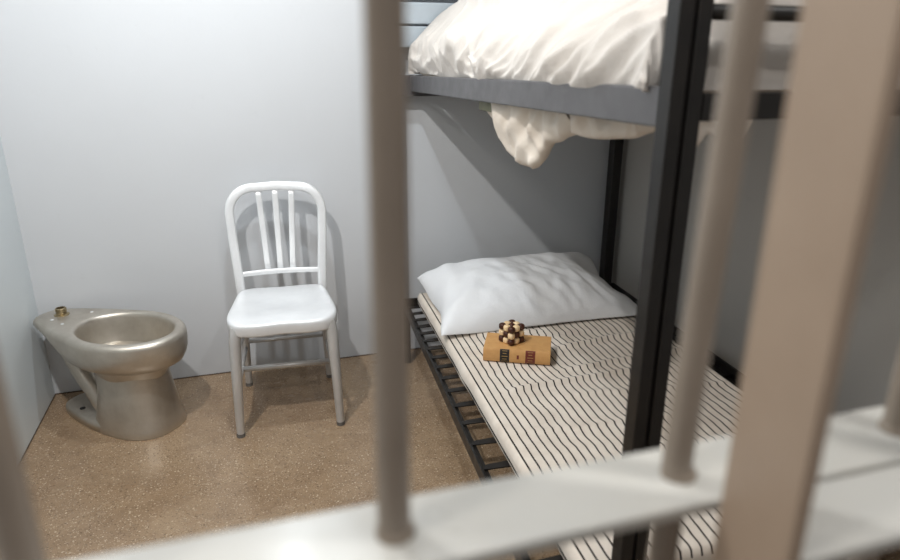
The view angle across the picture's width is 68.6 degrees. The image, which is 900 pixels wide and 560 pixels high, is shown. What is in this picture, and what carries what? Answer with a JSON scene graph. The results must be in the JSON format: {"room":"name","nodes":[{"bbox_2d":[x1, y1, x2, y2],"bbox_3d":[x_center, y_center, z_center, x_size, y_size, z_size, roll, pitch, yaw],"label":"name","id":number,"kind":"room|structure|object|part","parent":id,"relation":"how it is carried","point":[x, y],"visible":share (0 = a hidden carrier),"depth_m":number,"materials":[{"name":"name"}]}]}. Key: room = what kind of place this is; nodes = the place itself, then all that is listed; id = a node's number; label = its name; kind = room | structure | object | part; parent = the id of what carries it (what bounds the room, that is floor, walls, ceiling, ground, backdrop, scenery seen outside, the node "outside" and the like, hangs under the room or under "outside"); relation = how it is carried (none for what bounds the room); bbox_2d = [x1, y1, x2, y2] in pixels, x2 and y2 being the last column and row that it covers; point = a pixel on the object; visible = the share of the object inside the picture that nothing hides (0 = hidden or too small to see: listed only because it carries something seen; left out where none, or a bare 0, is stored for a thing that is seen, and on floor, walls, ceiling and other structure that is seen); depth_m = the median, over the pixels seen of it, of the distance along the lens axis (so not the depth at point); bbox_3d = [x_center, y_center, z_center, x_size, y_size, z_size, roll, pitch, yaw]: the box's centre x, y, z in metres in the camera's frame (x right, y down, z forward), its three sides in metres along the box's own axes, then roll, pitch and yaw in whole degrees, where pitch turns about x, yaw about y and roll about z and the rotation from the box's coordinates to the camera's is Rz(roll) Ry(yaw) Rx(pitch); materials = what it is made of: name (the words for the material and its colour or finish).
{"room":"prison interior","nodes":[
{"label":"prison interior","id":0,"kind":"room"},
{"bbox_2d":[0,137,54,455],"bbox_3d":[-1.382,-0.302,1.243,0.100,2.620,2.754,-6,20,-16],"label":"wall","id":1,"kind":"structure","parent":0,"point":[24,363],"depth_m":2.57,"materials":[{"name":"paint"}]},
{"bbox_2d":[23,394,55,456],"bbox_3d":[-1.337,0.931,1.679,0.003,0.004,2.751,-6,20,-16],"label":"baseboard","id":2,"kind":"structure","parent":1,"relation":"attached to","point":[55,394],"depth_m":2.66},
{"bbox_2d":[0,0,609,392],"bbox_3d":[-0.453,-0.876,2.932,2.935,2.620,0.100,-6,20,-16],"label":"wall","id":3,"kind":"structure","parent":0,"point":[128,128],"depth_m":2.83,"materials":[{"name":"paint"}]},
{"bbox_2d":[55,345,439,393],"bbox_3d":[-0.442,0.378,3.308,2.735,0.004,0.003,-6,20,-16],"label":"baseboard","id":4,"kind":"structure","parent":3,"relation":"attached to","point":[436,345],"depth_m":3.10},
{"bbox_2d":[23,348,899,559],"bbox_3d":[0.168,1.062,1.473,2.935,0.100,4.304,-6,20,-16],"label":"floor","id":5,"kind":"structure","parent":0,"point":[94,493],"depth_m":2.45,"materials":[{"name":"concrete"}]},
{"bbox_2d":[33,306,187,440],"bbox_3d":[-1.364,0.356,2.679,0.688,0.446,0.380,7,20,19],"label":"toilet","id":6,"kind":"object","parent":5,"relation":"on","point":[132,394],"visible":1,"depth_m":2.58,"materials":[{"name":"silver metal"}]},
{"bbox_3d":[-1.418,0.541,2.764,0.424,0.040,0.262,7,20,19],"label":"foot plate","id":7,"kind":"part","parent":6,"relation":"part of","materials":[{"name":"silver metal"}]},
{"bbox_3d":[-1.364,0.308,2.663,0.688,0.286,0.380,7,20,19],"label":"bowl","id":8,"kind":"part","parent":6,"relation":"part of","materials":[{"name":"silver metal"}]},
{"bbox_2d":[225,181,344,437],"bbox_3d":[-0.693,0.091,2.733,0.424,0.918,0.530,-4,19,-13],"label":"chair","id":9,"kind":"object","parent":5,"relation":"on","point":[307,308],"visible":1,"depth_m":2.75,"materials":[{"name":"metal"}]},
{"bbox_3d":[-0.818,0.390,2.554,0.047,0.443,0.075,10,21,26],"label":"leg","id":10,"kind":"part","parent":9,"relation":"part of","materials":[{"name":"metal"}]},
{"bbox_3d":[-0.902,0.267,2.919,0.037,0.441,0.068,-9,21,-25],"label":"leg","id":11,"kind":"part","parent":9,"relation":"part of","materials":[{"name":"metal"}]},
{"bbox_3d":[-0.741,-0.175,2.849,0.422,0.489,0.125,-4,19,-13],"label":"frame","id":12,"kind":"part","parent":9,"relation":"part of","materials":[{"name":"metal"}]},
{"bbox_3d":[-0.733,-0.037,2.860,0.345,0.030,0.021,-4,19,-13],"label":"rail","id":13,"kind":"part","parent":9,"relation":"part of","materials":[{"name":"metal"}]},
{"bbox_3d":[-0.681,0.116,2.691,0.417,0.061,0.417,-4,19,-13],"label":"seat","id":14,"kind":"part","parent":9,"relation":"part of","materials":[{"name":"metal"}]},
{"bbox_3d":[-0.565,0.241,2.998,0.037,0.441,0.068,0,19,-1],"label":"leg","id":15,"kind":"part","parent":9,"relation":"part of","materials":[{"name":"metal"}]},
{"bbox_3d":[-0.461,0.363,2.637,0.075,0.443,0.047,13,23,33],"label":"leg","id":16,"kind":"part","parent":9,"relation":"part of","materials":[{"name":"metal"}]},
{"bbox_2d":[409,283,741,559],"bbox_3d":[0.516,0.502,2.457,1.098,0.326,1.878,-4,19,-12],"label":"cot","id":17,"kind":"object","parent":5,"relation":"on","point":[717,364],"visible":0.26,"depth_m":2.42,"materials":[{"name":"black paint"}]},
{"bbox_3d":[-0.210,0.266,3.196,0.032,0.290,0.032,-4,19,-12],"label":"leg","id":18,"kind":"part","parent":17,"relation":"part of","materials":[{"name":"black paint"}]},
{"bbox_3d":[-0.001,0.405,2.297,0.034,0.042,1.870,-4,19,-12],"label":"rail","id":19,"kind":"part","parent":17,"relation":"part of","materials":[{"name":"black metal"}]},
{"bbox_3d":[0.307,0.072,3.273,1.082,0.042,0.008,-4,19,-12],"label":"rail","id":20,"kind":"part","parent":17,"relation":"part of","materials":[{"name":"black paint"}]},
{"bbox_2d":[417,293,738,559],"bbox_3d":[0.494,0.333,2.380,0.884,0.076,1.839,-4,19,-13],"label":"mattress","id":21,"kind":"object","parent":17,"relation":"on","point":[570,410],"visible":0.36,"depth_m":2.15,"materials":[{"name":"white fabric"}]},
{"bbox_2d":[483,332,550,364],"bbox_3d":[0.251,0.255,2.447,0.242,0.052,0.146,3,19,9],"label":"book","id":22,"kind":"object","parent":21,"relation":"on","point":[534,349],"visible":0.99,"depth_m":2.39,"materials":[{"name":"beige fabric"}]},
{"bbox_2d":[499,319,524,345],"bbox_3d":[0.227,0.193,2.433,0.072,0.072,0.072,-14,24,-36],"label":"puzzle","id":23,"kind":"object","parent":22,"relation":"on","point":[511,332],"visible":1,"depth_m":2.41,"materials":[{"name":"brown wood"}]},
{"bbox_2d":[417,252,636,335],"bbox_3d":[0.332,0.016,2.927,0.928,0.179,0.566,-5,20,-16],"label":"pillow","id":24,"kind":"object","parent":21,"relation":"on","point":[471,296],"visible":0.97,"depth_m":2.77,"materials":[{"name":"white fabric"}]},
{"bbox_3d":[1.035,0.331,2.525,0.034,0.042,1.870,-4,19,-12],"label":"rail","id":25,"kind":"part","parent":17,"relation":"part of","materials":[{"name":"black metal"}]},
{"bbox_2d":[406,0,899,559],"bbox_3d":[0.578,-0.247,2.259,1.197,1.872,2.032,-6,20,-16],"label":"bunk bed","id":26,"kind":"object","parent":5,"relation":"on","point":[676,107],"visible":0.63,"depth_m":1.18,"materials":[{"name":"black paint"}]},
{"bbox_3d":[0.283,-0.898,3.035,1.097,0.090,0.024,-6,20,-16],"label":"head rail","id":27,"kind":"part","parent":26,"relation":"part of","materials":[{"name":"grey metal"}]},
{"bbox_3d":[0.097,-0.572,1.987,0.027,0.104,1.940,-5,20,-15],"label":"rail","id":28,"kind":"part","parent":26,"relation":"part of","materials":[{"name":"grey metal"}]},
{"bbox_2d":[421,73,787,91],"bbox_3d":[0.610,-0.707,2.123,1.005,0.155,1.850,-6,20,-16],"label":"mattress","id":29,"kind":"object","parent":26,"relation":"on","point":[423,74],"visible":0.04,"depth_m":1.22,"materials":[{"name":"grey fabric"}]},
{"bbox_2d":[408,0,802,168],"bbox_3d":[0.608,-0.714,2.126,1.203,0.586,1.937,-6,20,-16],"label":"blanket","id":30,"kind":"object","parent":26,"relation":"on","point":[577,43],"visible":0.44,"depth_m":1.49,"materials":[{"name":"white fabric"}]},
{"bbox_3d":[0.830,-0.601,3.317,0.050,1.860,0.050,-6,20,-16],"label":"post","id":31,"kind":"part","parent":26,"relation":"part of","materials":[{"name":"black metal"}]},
{"bbox_3d":[0.375,0.113,1.220,0.062,1.860,0.036,-6,20,-16],"label":"post","id":32,"kind":"part","parent":26,"relation":"part of","materials":[{"name":"black metal"}]},
{"bbox_3d":[0.904,-0.335,1.239,1.032,0.045,0.026,-6,20,-16],"label":"foot rail","id":33,"kind":"part","parent":26,"relation":"part of","materials":[{"name":"metal"}]},
{"bbox_2d":[712,0,899,559],"bbox_3d":[0.939,0.089,0.676,1.521,2.262,0.067,-6,20,-16],"label":"frame","id":34,"kind":"object","parent":5,"relation":"on","point":[843,95],"visible":1,"depth_m":0.40,"materials":[{"name":"paint"}]},
{"bbox_2d":[0,0,899,559],"bbox_3d":[0.364,0.163,0.595,2.600,2.091,0.075,-6,20,-16],"label":"cell bars","id":35,"kind":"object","parent":34,"relation":"attached to","point":[499,519],"depth_m":0.46,"materials":[{"name":"paint"}]},
{"bbox_2d":[611,116,899,415],"bbox_3d":[1.325,-0.566,2.044,0.100,2.620,2.754,-6,20,-16],"label":"wall","id":36,"kind":"structure","parent":0,"point":[873,344],"depth_m":2.49,"materials":[{"name":"paint"}]}
]}

